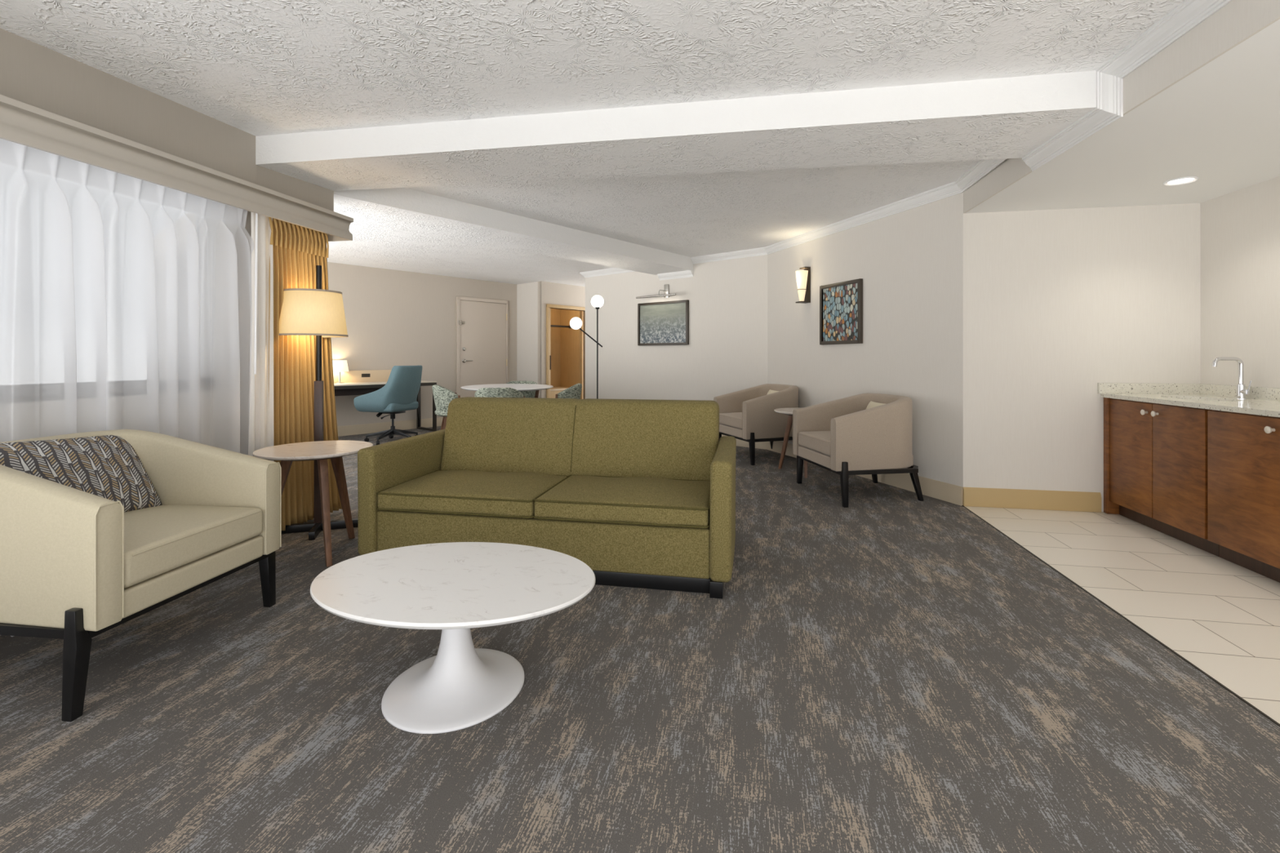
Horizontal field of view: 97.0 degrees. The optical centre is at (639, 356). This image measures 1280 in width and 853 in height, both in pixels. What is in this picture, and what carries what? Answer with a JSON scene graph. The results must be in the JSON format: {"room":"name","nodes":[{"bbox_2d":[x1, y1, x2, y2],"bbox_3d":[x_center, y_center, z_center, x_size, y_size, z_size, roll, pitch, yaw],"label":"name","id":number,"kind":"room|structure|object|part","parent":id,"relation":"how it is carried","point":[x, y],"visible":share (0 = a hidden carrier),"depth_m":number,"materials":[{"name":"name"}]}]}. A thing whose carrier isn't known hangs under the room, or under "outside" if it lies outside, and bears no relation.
{"room":"hotel room","nodes":[
{"label":"hotel room","id":0,"kind":"room"},
{"bbox_2d":[0,27,333,211],"bbox_3d":[-2.916,-1.140,1.042,0.480,0.360,5.955,0,0,11],"label":"wall","id":1,"kind":"structure","parent":0,"point":[33,73],"depth_m":2.73,"materials":[{"name":"paint"}]},
{"bbox_2d":[0,137,260,636],"bbox_3d":[-2.653,0.113,1.253,0.083,1.955,4.225,0,0,11],"label":"sheer curtain","id":2,"kind":"object","parent":1,"relation":"hanging from","point":[126,302],"visible":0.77,"depth_m":2.59,"materials":[{"name":"white fabric"}]},
{"bbox_2d":[0,94,353,241],"bbox_3d":[-2.671,-0.887,1.019,0.230,0.155,6.000,0,0,11],"label":"trim","id":3,"kind":"structure","parent":1,"relation":"attached to","point":[23,123],"depth_m":2.61,"materials":[{"name":"beige wood"}]},
{"bbox_2d":[248,211,342,530],"bbox_3d":[-2.214,0.105,3.682,0.114,1.970,0.854,0,0,7],"label":"curtain","id":4,"kind":"object","parent":1,"relation":"hanging from","point":[285,255],"visible":0.61,"depth_m":3.59,"materials":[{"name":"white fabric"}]},
{"bbox_2d":[244,210,251,236],"bbox_3d":[-2.399,-0.395,3.621,0.130,1.170,0.694,0,0,11],"label":"wall pier","id":5,"kind":"object","parent":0,"point":[248,224],"depth_m":3.43,"materials":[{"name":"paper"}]},
{"bbox_2d":[327,262,582,426],"bbox_3d":[-3.281,-0.110,9.196,0.120,2.460,6.844,0,0,41],"label":"wall","id":6,"kind":"structure","parent":0,"point":[393,317],"depth_m":8.75,"materials":[{"name":"beige paint"}]},
{"bbox_2d":[337,417,443,436],"bbox_3d":[-4.273,1.050,7.943,0.016,0.140,3.650,0,0,41],"label":"baseboard","id":7,"kind":"structure","parent":6,"relation":"attached to","point":[355,429],"depth_m":8.43,"materials":[{"name":"beige wood"}]},
{"bbox_2d":[456,296,509,397],"bbox_3d":[-2.672,0.056,9.745,0.084,2.128,1.046,0,0,41],"label":"door","id":8,"kind":"structure","parent":6,"relation":"in","point":[482,328],"depth_m":9.72,"materials":[{"name":"beige paint"}]},
{"bbox_3d":[-2.890,0.065,9.481,0.068,0.068,0.164,0,0,41],"label":"lever handle","id":9,"kind":"part","parent":8,"relation":"part of","materials":[{"name":"silver metal"}]},
{"bbox_2d":[516,280,541,398],"bbox_3d":[-1.940,-0.110,10.129,0.692,2.460,0.120,0,0,41],"label":"wall","id":10,"kind":"structure","parent":0,"point":[527,302],"depth_m":10.10,"materials":[{"name":"paint"}]},
{"bbox_2d":[537,280,585,399],"bbox_3d":[-0.904,-0.100,10.873,0.100,2.440,2.600,0,0,41],"label":"wall","id":11,"kind":"structure","parent":0,"point":[544,285],"depth_m":10.00,"materials":[{"name":"beige paint"}]},
{"bbox_2d":[549,307,551,398],"bbox_3d":[-1.619,0.120,10.028,0.052,1.980,0.077,0,0,41],"label":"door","id":12,"kind":"structure","parent":11,"relation":"in","point":[549,308],"depth_m":10.04,"materials":[{"name":"brown wood"}]},
{"bbox_3d":[-1.625,0.120,10.034,0.035,1.980,0.077,0,0,41],"label":"sliding panel","id":13,"kind":"part","parent":12,"relation":"part of","materials":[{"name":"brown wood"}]},
{"bbox_2d":[546,303,585,399],"bbox_3d":[-1.335,0.095,10.350,0.130,2.050,1.035,0,0,41],"label":"trim","id":14,"kind":"structure","parent":11,"relation":"attached to","point":[548,305],"depth_m":9.95,"materials":[{"name":"brown wood"}]},
{"bbox_3d":[-1.659,0.100,9.979,0.125,2.040,0.050,0,0,41],"label":"casing","id":15,"kind":"part","parent":14,"relation":"part of","materials":[{"name":"brown wood"}]},
{"bbox_3d":[-1.335,-0.900,10.350,0.130,0.060,1.035,0,0,41],"label":"head casing","id":16,"kind":"part","parent":14,"relation":"part of","materials":[{"name":"brown wood"}]},
{"bbox_3d":[-1.015,0.125,10.725,0.125,1.990,0.050,0,0,41],"label":"casing","id":17,"kind":"part","parent":14,"relation":"part of","materials":[{"name":"brown wood"}]},
{"bbox_2d":[560,309,582,399],"bbox_3d":[-1.336,0.020,10.969,0.560,2.200,0.060,0,0,41],"label":"door","id":18,"kind":"structure","parent":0,"point":[571,340],"depth_m":10.94,"materials":[{"name":"brown wood"}]},
{"bbox_2d":[550,324,571,328],"bbox_3d":[-1.655,-0.580,10.569,0.070,0.060,0.964,0,0,41],"label":"closet rod","id":19,"kind":"object","parent":18,"relation":"attached to","point":[554,326],"visible":0.45,"depth_m":10.71,"materials":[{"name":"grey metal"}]},
{"bbox_2d":[0,0,1184,286],"bbox_3d":[-1.502,-1.370,5.733,8.700,0.100,13.300,0,0,11],"label":"ceiling","id":20,"kind":"structure","parent":0,"point":[256,68],"depth_m":2.57,"materials":[{"name":"white paint"}]},
{"bbox_2d":[333,187,693,275],"bbox_3d":[-1.057,-1.245,5.865,0.635,0.190,5.018,0,0,39],"label":"ceiling beam","id":21,"kind":"structure","parent":20,"relation":"attached to","point":[401,207],"depth_m":5.22,"materials":[{"name":"white paint"}]},
{"bbox_2d":[255,70,1096,191],"bbox_3d":[-0.043,-1.245,3.291,4.600,0.190,0.675,0,0,9],"label":"ceiling beam","id":22,"kind":"structure","parent":20,"relation":"attached to","point":[1010,117],"depth_m":3.06,"materials":[{"name":"white paint"}]},
{"bbox_2d":[0,426,1279,852],"bbox_3d":[-1.608,1.170,5.753,8.485,0.100,13.300,0,0,11],"label":"floor","id":23,"kind":"structure","parent":0,"point":[889,671],"depth_m":1.74,"materials":[{"name":"carpet"}]},
{"bbox_2d":[0,429,281,721],"bbox_3d":[-2.026,0.719,2.187,0.765,0.803,0.834,0,0,7],"label":"lounge chair","id":24,"kind":"object","parent":23,"relation":"on","point":[76,567],"visible":0.98,"depth_m":1.88,"materials":[{"name":"beige leather"}]},
{"bbox_3d":[-1.758,0.953,1.764,0.048,0.335,0.056,0,0,7],"label":"leg","id":25,"kind":"part","parent":24,"relation":"part of","materials":[{"name":"black wood"}]},
{"bbox_2d":[0,435,162,512],"bbox_3d":[-2.208,0.483,2.218,0.248,0.350,0.556,0,0,7],"label":"patterned cushion","id":26,"kind":"object","parent":24,"relation":"on","point":[108,467],"visible":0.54,"depth_m":2.23,"materials":[{"name":"patterned woven fabric"}]},
{"bbox_3d":[-2.038,0.873,2.188,0.700,0.031,0.760,0,0,7],"label":"frame","id":27,"kind":"part","parent":24,"relation":"part of","materials":[{"name":"black wood"}]},
{"bbox_3d":[-2.008,0.815,2.185,0.710,0.090,0.600,0,0,7],"label":"seat rail","id":28,"kind":"part","parent":24,"relation":"part of","materials":[{"name":"beige leather"}]},
{"bbox_2d":[124,505,262,588],"bbox_3d":[-1.983,0.695,2.182,0.672,0.140,0.596,0,0,7],"label":"seat cushion","id":29,"kind":"object","parent":24,"relation":"on","point":[162,542],"depth_m":2.13,"materials":[{"name":"beige leather"}]},
{"bbox_3d":[-1.669,0.953,2.537,0.048,0.335,0.056,0,0,7],"label":"leg","id":30,"kind":"part","parent":24,"relation":"part of","materials":[{"name":"black wood"}]},
{"bbox_2d":[252,440,373,566],"bbox_3d":[-1.851,0.820,3.230,0.596,0.600,0.596,0,0,11],"label":"side table","id":31,"kind":"object","parent":23,"relation":"on","point":[320,451],"visible":0.88,"depth_m":3.15,"materials":[{"name":"wood"}]},
{"bbox_3d":[-2.039,0.839,3.183,0.181,0.562,0.040,0,0,-14],"label":"leg","id":32,"kind":"part","parent":31,"relation":"part of","materials":[{"name":"brown wood"}]},
{"bbox_3d":[-1.719,0.839,3.089,0.040,0.562,0.181,0,0,-43],"label":"leg","id":33,"kind":"part","parent":31,"relation":"part of","materials":[{"name":"brown wood"}]},
{"bbox_3d":[-1.799,0.839,3.416,0.040,0.562,0.181,0,0,16],"label":"leg","id":34,"kind":"part","parent":31,"relation":"part of","materials":[{"name":"brown wood"}]},
{"bbox_2d":[279,265,358,540],"bbox_3d":[-2.090,0.265,3.680,0.414,1.710,0.469,0,0,35],"label":"floor lamp","id":35,"kind":"object","parent":23,"relation":"on","point":[318,312],"visible":0.87,"depth_m":3.56,"materials":[{"name":"beige fabric"}]},
{"bbox_3d":[-2.112,-0.277,3.657,0.400,0.285,0.400,0,0,-19],"label":"lamp shade","id":36,"kind":"part","parent":35,"relation":"part of","materials":[{"name":"beige fabric"}]},
{"bbox_3d":[-2.076,0.613,3.659,0.048,0.915,0.048,0,0,-19],"label":"post","id":37,"kind":"part","parent":35,"relation":"part of","materials":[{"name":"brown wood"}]},
{"bbox_2d":[333,369,436,431],"bbox_3d":[-3.939,0.658,7.926,0.536,0.927,2.060,0,0,41],"label":"writing desk","id":38,"kind":"object","parent":23,"relation":"on","point":[356,382],"visible":0.32,"depth_m":8.13,"materials":[{"name":"beige wood"}]},
{"bbox_2d":[332,360,348,383],"bbox_3d":[-4.183,0.207,7.880,0.230,0.320,0.230,0,0,41],"label":"desk lamp","id":39,"kind":"object","parent":38,"relation":"on","point":[339,366],"visible":0.93,"depth_m":7.80,"materials":[{"name":"silver metal"}]},
{"bbox_3d":[-4.183,0.127,7.880,0.230,0.160,0.230,0,0,41],"label":"lamp shade","id":40,"kind":"part","parent":39,"relation":"part of","materials":[{"name":"beige fabric"}]},
{"bbox_3d":[-4.202,0.281,8.007,0.031,0.173,1.840,0,0,41],"label":"panel","id":41,"kind":"part","parent":38,"relation":"part of","materials":[{"name":"beige wood"}]},
{"bbox_2d":[361,373,369,377],"bbox_3d":[-3.986,0.270,8.230,0.006,0.050,0.120,0,0,41],"label":"power outlet","id":42,"kind":"object","parent":38,"relation":"attached to","point":[362,375],"depth_m":8.23,"materials":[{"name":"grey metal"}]},
{"bbox_3d":[-3.276,0.776,8.684,0.517,0.692,0.045,0,0,41],"label":"leg frame","id":43,"kind":"part","parent":38,"relation":"part of","materials":[{"name":"grey metal"}]},
{"bbox_2d":[353,364,422,444],"bbox_3d":[-3.281,0.617,7.483,0.720,1.007,0.673,0,0,19],"label":"chair","id":44,"kind":"object","parent":23,"relation":"on","point":[399,394],"visible":0.96,"depth_m":7.29,"materials":[{"name":"teal fabric"}]},
{"bbox_3d":[-3.330,0.640,7.516,0.560,0.139,0.510,0,0,19],"label":"seat","id":45,"kind":"part","parent":44,"relation":"part of","materials":[{"name":"teal fabric"}]},
{"bbox_2d":[431,384,460,430],"bbox_3d":[-2.280,0.733,7.005,0.550,0.775,0.581,0,0,-22],"label":"dining chair","id":46,"kind":"object","parent":23,"relation":"on","point":[442,397],"visible":0.58,"depth_m":6.77,"materials":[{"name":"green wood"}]},
{"bbox_3d":[-2.266,0.677,7.011,0.520,0.085,0.520,0,0,-22],"label":"seat","id":47,"kind":"part","parent":46,"relation":"part of","materials":[{"name":"fabric"}]},
{"bbox_3d":[-2.486,0.920,7.104,0.133,0.400,0.048,0,0,4],"label":"leg","id":48,"kind":"part","parent":46,"relation":"part of","materials":[{"name":"brown wood"}]},
{"bbox_3d":[-2.358,0.920,6.792,0.048,0.400,0.133,0,0,41],"label":"leg","id":49,"kind":"part","parent":46,"relation":"part of","materials":[{"name":"brown wood"}]},
{"bbox_3d":[-2.401,0.527,6.956,0.290,0.365,0.556,0,0,-22],"label":"backrest","id":50,"kind":"part","parent":46,"relation":"part of","materials":[{"name":"fabric"}]},
{"bbox_2d":[310,542,595,733],"bbox_3d":[-0.623,0.930,1.917,0.956,0.380,0.686,0,0,10],"label":"coffee table","id":51,"kind":"object","parent":23,"relation":"on","point":[455,588],"visible":1,"depth_m":1.84,"materials":[{"name":"white stone"}]},
{"bbox_2d":[474,387,524,397],"bbox_3d":[-1.631,0.733,6.573,0.581,0.775,0.550,0,0,-5],"label":"dining chair","id":52,"kind":"object","parent":23,"relation":"on","point":[483,392],"visible":0.29,"depth_m":6.33,"materials":[{"name":"green fabric"}]},
{"bbox_2d":[460,383,553,391],"bbox_3d":[-1.692,0.749,7.245,1.150,0.742,1.500,0,0,-14],"label":"dining table","id":53,"kind":"object","parent":23,"relation":"on","point":[520,387],"visible":0.37,"depth_m":7.22,"materials":[{"name":"white"}]},
{"bbox_2d":[506,381,539,398],"bbox_3d":[-1.684,0.733,7.861,0.581,0.775,0.550,0,0,1],"label":"dining chair","id":54,"kind":"object","parent":23,"relation":"on","point":[535,393],"visible":0.21,"depth_m":8.06,"materials":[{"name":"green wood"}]},
{"bbox_3d":[-1.436,0.580,7.836,0.084,0.240,0.036,0,0,1],"label":"wood arm","id":55,"kind":"part","parent":54,"relation":"part of","materials":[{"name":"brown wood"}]},
{"bbox_2d":[357,396,736,599],"bbox_3d":[-0.453,0.694,3.227,1.967,0.852,0.890,0,0,11],"label":"sofa","id":56,"kind":"object","parent":23,"relation":"on","point":[641,492],"visible":0.99,"depth_m":2.97,"materials":[{"name":"fabric"}]},
{"bbox_3d":[-1.365,0.768,3.401,0.110,0.565,0.890,0,0,11],"label":"armrest","id":57,"kind":"part","parent":56,"relation":"part of","materials":[{"name":"green fabric"}]},
{"bbox_2d":[377,470,566,516],"bbox_3d":[-0.904,0.739,3.183,0.864,0.127,0.608,0,0,11],"label":"seat cushion","id":58,"kind":"object","parent":56,"relation":"on","point":[436,493],"depth_m":2.96,"materials":[{"name":"green fabric"}]},
{"bbox_3d":[-0.457,0.930,3.207,1.752,0.235,0.790,0,0,11],"label":"panel","id":59,"kind":"part","parent":56,"relation":"part of","materials":[{"name":"green fabric"}]},
{"bbox_3d":[-0.395,0.545,3.529,1.756,0.555,0.275,0,0,11],"label":"backrest","id":60,"kind":"part","parent":56,"relation":"part of","materials":[{"name":"green fabric"}]},
{"bbox_2d":[534,475,710,526],"bbox_3d":[-0.050,0.738,3.020,0.864,0.130,0.608,0,0,11],"label":"seat cushion","id":61,"kind":"object","parent":56,"relation":"on","point":[608,500],"depth_m":2.79,"materials":[{"name":"green fabric"}]},
{"bbox_3d":[0.459,0.768,3.053,0.110,0.565,0.890,0,0,11],"label":"armrest","id":62,"kind":"part","parent":56,"relation":"part of","materials":[{"name":"green fabric"}]},
{"bbox_2d":[550,386,568,398],"bbox_3d":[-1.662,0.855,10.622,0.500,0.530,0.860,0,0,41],"label":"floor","id":63,"kind":"structure","parent":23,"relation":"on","point":[554,390],"depth_m":10.40,"materials":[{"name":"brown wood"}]},
{"bbox_2d":[555,383,582,399],"bbox_3d":[-1.017,0.733,7.260,0.550,0.775,0.581,0,0,-1],"label":"dining chair","id":64,"kind":"object","parent":23,"relation":"on","point":[575,391],"visible":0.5,"depth_m":7.05,"materials":[{"name":"green fabric"}]},
{"bbox_2d":[569,295,604,399],"bbox_3d":[-0.629,0.178,7.008,0.483,1.883,0.280,0,0,0],"label":"floor lamp","id":65,"kind":"object","parent":23,"relation":"on","point":[597,301],"visible":0.9,"depth_m":6.98,"materials":[{"name":"black metal"}]},
{"bbox_3d":[-0.792,-0.415,7.008,0.156,0.156,0.156,0,0,0],"label":"glass globe","id":66,"kind":"part","parent":65,"relation":"part of","materials":[{"name":"white glass"}]},
{"bbox_3d":[-0.527,-0.685,7.008,0.156,0.156,0.156,0,0,0],"label":"glass globe","id":67,"kind":"part","parent":65,"relation":"part of","materials":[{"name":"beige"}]},
{"bbox_2d":[713,383,798,465],"bbox_3d":[1.341,0.719,6.336,0.765,0.803,0.834,0,0,-18],"label":"lounge chair","id":68,"kind":"object","parent":23,"relation":"on","point":[748,415],"visible":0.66,"depth_m":6.00,"materials":[{"name":"beige fabric"}]},
{"bbox_2d":[719,412,742,429],"bbox_3d":[1.300,0.695,6.323,0.672,0.140,0.596,0,0,-18],"label":"seat cushion","id":69,"kind":"object","parent":68,"relation":"on","point":[730,420],"depth_m":6.23,"materials":[{"name":"beige fabric"}]},
{"bbox_3d":[1.324,0.815,6.330,0.710,0.090,0.600,0,0,-18],"label":"seat rail","id":70,"kind":"part","parent":68,"relation":"part of","materials":[{"name":"beige fabric"}]},
{"bbox_3d":[1.163,0.953,5.868,0.048,0.335,0.056,0,0,-18],"label":"leg","id":71,"kind":"part","parent":68,"relation":"part of","materials":[{"name":"black wood"}]},
{"bbox_3d":[1.353,0.873,6.340,0.700,0.031,0.760,0,0,-18],"label":"frame","id":72,"kind":"part","parent":68,"relation":"part of","materials":[{"name":"black wood"}]},
{"bbox_2d":[766,389,778,395],"bbox_3d":[1.526,0.520,6.397,0.170,0.278,0.401,0,0,-19],"label":"cushion","id":73,"kind":"object","parent":68,"relation":"on","point":[770,391],"visible":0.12,"depth_m":6.47,"materials":[{"name":"beige fabric"}]},
{"bbox_2d":[773,407,829,478],"bbox_3d":[1.608,0.820,5.496,0.596,0.600,0.596,0,0,11],"label":"side table","id":74,"kind":"object","parent":23,"relation":"on","point":[788,411],"visible":0.41,"depth_m":5.60,"materials":[{"name":"wood"}]},
{"bbox_3d":[1.462,0.839,5.622,0.181,0.562,0.040,0,0,41],"label":"leg","id":75,"kind":"part","parent":74,"relation":"part of","materials":[{"name":"brown wood"}]},
{"bbox_3d":[1.556,0.839,5.310,0.040,0.562,0.181,0,0,16],"label":"leg","id":76,"kind":"part","parent":74,"relation":"part of","materials":[{"name":"brown wood"}]},
{"bbox_2d":[792,392,924,507],"bbox_3d":[1.782,0.719,4.664,0.765,0.803,0.834,0,0,-9],"label":"lounge chair","id":77,"kind":"object","parent":23,"relation":"on","point":[844,437],"visible":1,"depth_m":4.33,"materials":[{"name":"beige fabric"}]},
{"bbox_3d":[1.412,0.953,5.001,0.048,0.335,0.056,0,0,-9],"label":"leg","id":78,"kind":"part","parent":77,"relation":"part of","materials":[{"name":"black wood"}]},
{"bbox_2d":[798,431,830,456],"bbox_3d":[1.740,0.695,4.658,0.672,0.140,0.596,0,0,-9],"label":"seat cushion","id":79,"kind":"object","parent":77,"relation":"on","point":[816,442],"depth_m":4.61,"materials":[{"name":"beige fabric"}]},
{"bbox_3d":[1.530,0.953,4.232,0.048,0.335,0.056,0,0,-9],"label":"leg","id":80,"kind":"part","parent":77,"relation":"part of","materials":[{"name":"black wood"}]},
{"bbox_3d":[1.764,0.815,4.662,0.710,0.090,0.600,0,0,-9],"label":"seat rail","id":81,"kind":"part","parent":77,"relation":"part of","materials":[{"name":"beige fabric"}]},
{"bbox_3d":[1.794,0.873,4.666,0.700,0.031,0.760,0,0,-9],"label":"frame","id":82,"kind":"part","parent":77,"relation":"part of","materials":[{"name":"black wood"}]},
{"bbox_3d":[2.067,1.002,5.007,0.087,0.235,0.067,0,0,-9],"label":"leg","id":83,"kind":"part","parent":77,"relation":"part of","materials":[{"name":"black wood"}]},
{"bbox_2d":[866,400,884,408],"bbox_3d":[1.974,0.520,4.693,0.170,0.278,0.400,0,0,-9],"label":"cushion","id":84,"kind":"object","parent":77,"relation":"on","point":[872,404],"visible":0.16,"depth_m":4.76,"materials":[{"name":"beige fabric"}]},
{"bbox_3d":[2.156,1.002,4.422,0.087,0.235,0.067,0,0,-9],"label":"leg","id":85,"kind":"part","parent":77,"relation":"part of","materials":[{"name":"black wood"}]},
{"bbox_2d":[961,505,1279,726],"bbox_3d":[1.870,1.129,1.343,0.008,0.023,5.940,0,0,11],"label":"transition strip","id":86,"kind":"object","parent":23,"relation":"on","point":[1061,574],"depth_m":2.25,"materials":[{"name":"grey metal"}]},
{"bbox_2d":[585,254,767,400],"bbox_3d":[0.382,-0.100,7.899,3.130,2.440,0.120,0,0,40],"label":"wall","id":87,"kind":"structure","parent":0,"point":[726,353],"depth_m":7.57,"materials":[{"name":"paint"}]},
{"bbox_2d":[579,267,635,277],"bbox_3d":[-0.252,-1.279,8.474,1.540,0.082,0.310,0,0,40],"label":"trim","id":88,"kind":"structure","parent":87,"relation":"attached to","point":[612,270],"depth_m":8.55,"materials":[{"name":"white paint"}]},
{"bbox_2d":[635,284,675,298],"bbox_3d":[0.265,-0.908,7.790,0.680,0.184,0.194,0,0,40],"label":"picture light","id":89,"kind":"object","parent":87,"relation":"attached to","point":[666,294],"visible":1,"depth_m":7.79,"materials":[{"name":"silver metal"}]},
{"bbox_3d":[0.367,-0.910,7.818,0.070,0.180,0.020,0,0,40],"label":"wall plate","id":90,"kind":"part","parent":89,"relation":"part of","materials":[{"name":"silver metal"}]},
{"bbox_2d":[637,299,688,346],"bbox_3d":[0.312,-0.463,7.854,0.870,0.606,0.036,0,0,40],"label":"framed picture","id":91,"kind":"object","parent":87,"relation":"attached to","point":[665,322],"visible":1,"depth_m":7.84,"materials":[{"name":"brown"}]},
{"bbox_2d":[657,270,693,280],"bbox_3d":[0.476,-1.109,7.704,0.565,0.082,0.060,0,0,40],"label":"trim","id":92,"kind":"structure","parent":87,"relation":"attached to","point":[687,273],"depth_m":7.69,"materials":[{"name":"white paint"}]},
{"bbox_2d":[690,158,1007,263],"bbox_3d":[1.712,-1.279,5.491,0.603,0.082,4.544,0,0,-20],"label":"trim","id":93,"kind":"structure","parent":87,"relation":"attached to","point":[982,167],"depth_m":5.05,"materials":[{"name":"white paint"}]},
{"bbox_2d":[767,192,963,487],"bbox_3d":[2.046,-0.100,5.575,0.120,2.440,2.739,0,0,-19],"label":"wall","id":94,"kind":"structure","parent":0,"point":[909,263],"depth_m":4.91,"materials":[{"name":"paint"}]},
{"bbox_2d":[795,266,810,303],"bbox_3d":[1.740,-0.770,6.069,0.143,0.384,0.132,0,0,-19],"label":"sconce","id":95,"kind":"object","parent":94,"relation":"attached to","point":[802,277],"visible":1,"depth_m":6.04,"materials":[{"name":"beige glass"}]},
{"bbox_2d":[819,278,862,345],"bbox_3d":[1.968,-0.428,5.565,0.035,0.611,0.605,0,0,-19],"label":"framed picture","id":96,"kind":"object","parent":94,"relation":"attached to","point":[841,304],"visible":1,"depth_m":5.55,"materials":[{"name":"brown"}]},
{"bbox_2d":[822,283,857,341],"bbox_3d":[1.972,-0.428,5.566,0.008,0.545,0.545,0,0,-19],"label":"print","id":97,"kind":"object","parent":96,"relation":"attached to","point":[839,300],"depth_m":5.56},
{"bbox_2d":[721,434,963,506],"bbox_3d":[1.101,1.050,6.783,0.804,0.140,5.652,0,0,-36],"label":"baseboard","id":98,"kind":"structure","parent":94,"relation":"attached to","point":[944,491],"depth_m":4.74,"materials":[{"name":"beige"}]},
{"bbox_2d":[963,203,1200,511],"bbox_3d":[3.194,0.020,4.176,1.530,2.200,0.120,0,0,11],"label":"wall","id":99,"kind":"structure","parent":0,"point":[1059,304],"depth_m":4.13,"materials":[{"name":"paint"}]},
{"bbox_2d":[963,487,1101,512],"bbox_3d":[2.877,1.050,4.167,0.910,0.140,0.016,0,0,11],"label":"baseboard","id":100,"kind":"structure","parent":99,"relation":"attached to","point":[1080,501],"depth_m":4.16,"materials":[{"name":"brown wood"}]},
{"bbox_2d":[963,0,1279,213],"bbox_3d":[1.961,-1.200,1.336,0.012,0.240,5.962,0,0,9],"label":"wall","id":101,"kind":"structure","parent":0,"point":[1238,20],"depth_m":2.19,"materials":[{"name":"paint"}]},
{"bbox_2d":[1022,0,1232,171],"bbox_3d":[1.746,-1.194,0.242,0.060,0.252,6.134,0,0,9],"label":"trim","id":102,"kind":"structure","parent":101,"relation":"attached to","point":[1188,14],"depth_m":2.52,"materials":[{"name":"white paint"}]},
{"bbox_2d":[964,506,1279,724],"bbox_3d":[2.736,1.171,1.310,1.715,0.099,6.200,0,0,11],"label":"floor tile","id":103,"kind":"structure","parent":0,"point":[1221,615],"depth_m":2.74,"materials":[{"name":"tile"}]},
{"bbox_2d":[1103,397,1219,556],"bbox_3d":[3.541,0.706,3.579,0.620,0.828,0.914,0,0,11],"label":"base cabinet","id":104,"kind":"object","parent":103,"relation":"on","point":[1155,455],"visible":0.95,"depth_m":3.56,"materials":[{"name":"brown wood"}]},
{"bbox_3d":[3.403,0.706,4.048,0.132,0.828,0.045,0,0,11],"label":"post","id":105,"kind":"part","parent":104,"relation":"part of","materials":[{"name":"brown wood"}]},
{"bbox_3d":[3.314,0.664,3.816,0.020,0.728,0.429,0,0,11],"label":"door","id":106,"kind":"part","parent":104,"relation":"part of","materials":[{"name":"brown wood"}]},
{"bbox_3d":[3.256,0.358,3.655,0.032,0.036,0.036,0,0,11],"label":"knob","id":107,"kind":"part","parent":104,"relation":"part of","materials":[{"name":"beige"}]},
{"bbox_3d":[3.239,0.358,3.560,0.032,0.036,0.036,0,0,11],"label":"knob","id":108,"kind":"part","parent":104,"relation":"part of","materials":[{"name":"beige"}]},
{"bbox_3d":[3.233,0.664,3.395,0.020,0.728,0.417,0,0,11],"label":"door","id":109,"kind":"part","parent":104,"relation":"part of","materials":[{"name":"brown wood"}]},
{"bbox_2d":[1097,382,1279,417],"bbox_3d":[3.445,0.239,3.119,0.636,0.102,1.858,0,0,11],"label":"countertop","id":110,"kind":"structure","parent":104,"relation":"on","point":[1260,401],"depth_m":3.68,"materials":[{"name":"stone"}]},
{"bbox_2d":[1212,356,1252,399],"bbox_3d":[3.711,0.131,3.561,0.180,0.261,0.084,0,0,30],"label":"faucet","id":111,"kind":"object","parent":110,"relation":"on","point":[1242,391],"visible":1,"depth_m":3.54,"materials":[{"name":"silver metal"}]},
{"bbox_3d":[3.697,0.086,3.560,0.164,0.171,0.023,0,0,11],"label":"spout","id":112,"kind":"part","parent":111,"relation":"part of","materials":[{"name":"silver metal"}]},
{"bbox_3d":[3.762,0.190,3.516,0.030,0.087,0.062,0,0,11],"label":"lever","id":113,"kind":"part","parent":111,"relation":"part of","materials":[{"name":"silver metal"}]},
{"bbox_2d":[1207,409,1279,582],"bbox_3d":[3.369,0.706,2.676,0.620,0.828,0.916,0,0,11],"label":"base cabinet","id":114,"kind":"object","parent":103,"relation":"on","point":[1243,450],"visible":1,"depth_m":2.94,"materials":[{"name":"brown wood"}]},
{"bbox_3d":[3.089,0.358,2.774,0.032,0.036,0.036,0,0,11],"label":"knob","id":115,"kind":"part","parent":114,"relation":"part of","materials":[{"name":"beige"}]},
{"bbox_2d":[965,18,1279,213],"bbox_3d":[2.728,-1.130,1.241,1.705,0.100,6.060,0,0,11],"label":"ceiling","id":116,"kind":"structure","parent":0,"point":[1219,125],"depth_m":2.95,"materials":[{"name":"white paint"}]},
{"bbox_2d":[1163,176,1199,185],"bbox_3d":[3.307,-1.075,3.462,0.160,0.010,0.160,0,0,11],"label":"recessed light","id":117,"kind":"object","parent":116,"relation":"in","point":[1181,180],"visible":1,"depth_m":3.46,"materials":[{"name":"white"}]},
{"bbox_2d":[1200,176,1279,388],"bbox_3d":[3.448,0.020,1.103,0.120,2.200,6.060,0,0,11],"label":"wall","id":118,"kind":"structure","parent":0,"point":[1240,229],"depth_m":3.63,"materials":[{"name":"paint"}]},
{"bbox_2d":[1097,382,1279,400],"bbox_3d":[3.445,0.225,3.119,0.636,0.074,1.858,0,0,11],"label":"backsplash","id":119,"kind":"structure","parent":118,"relation":"attached to","point":[1255,393],"depth_m":3.97,"materials":[{"name":"stone"}]}
]}

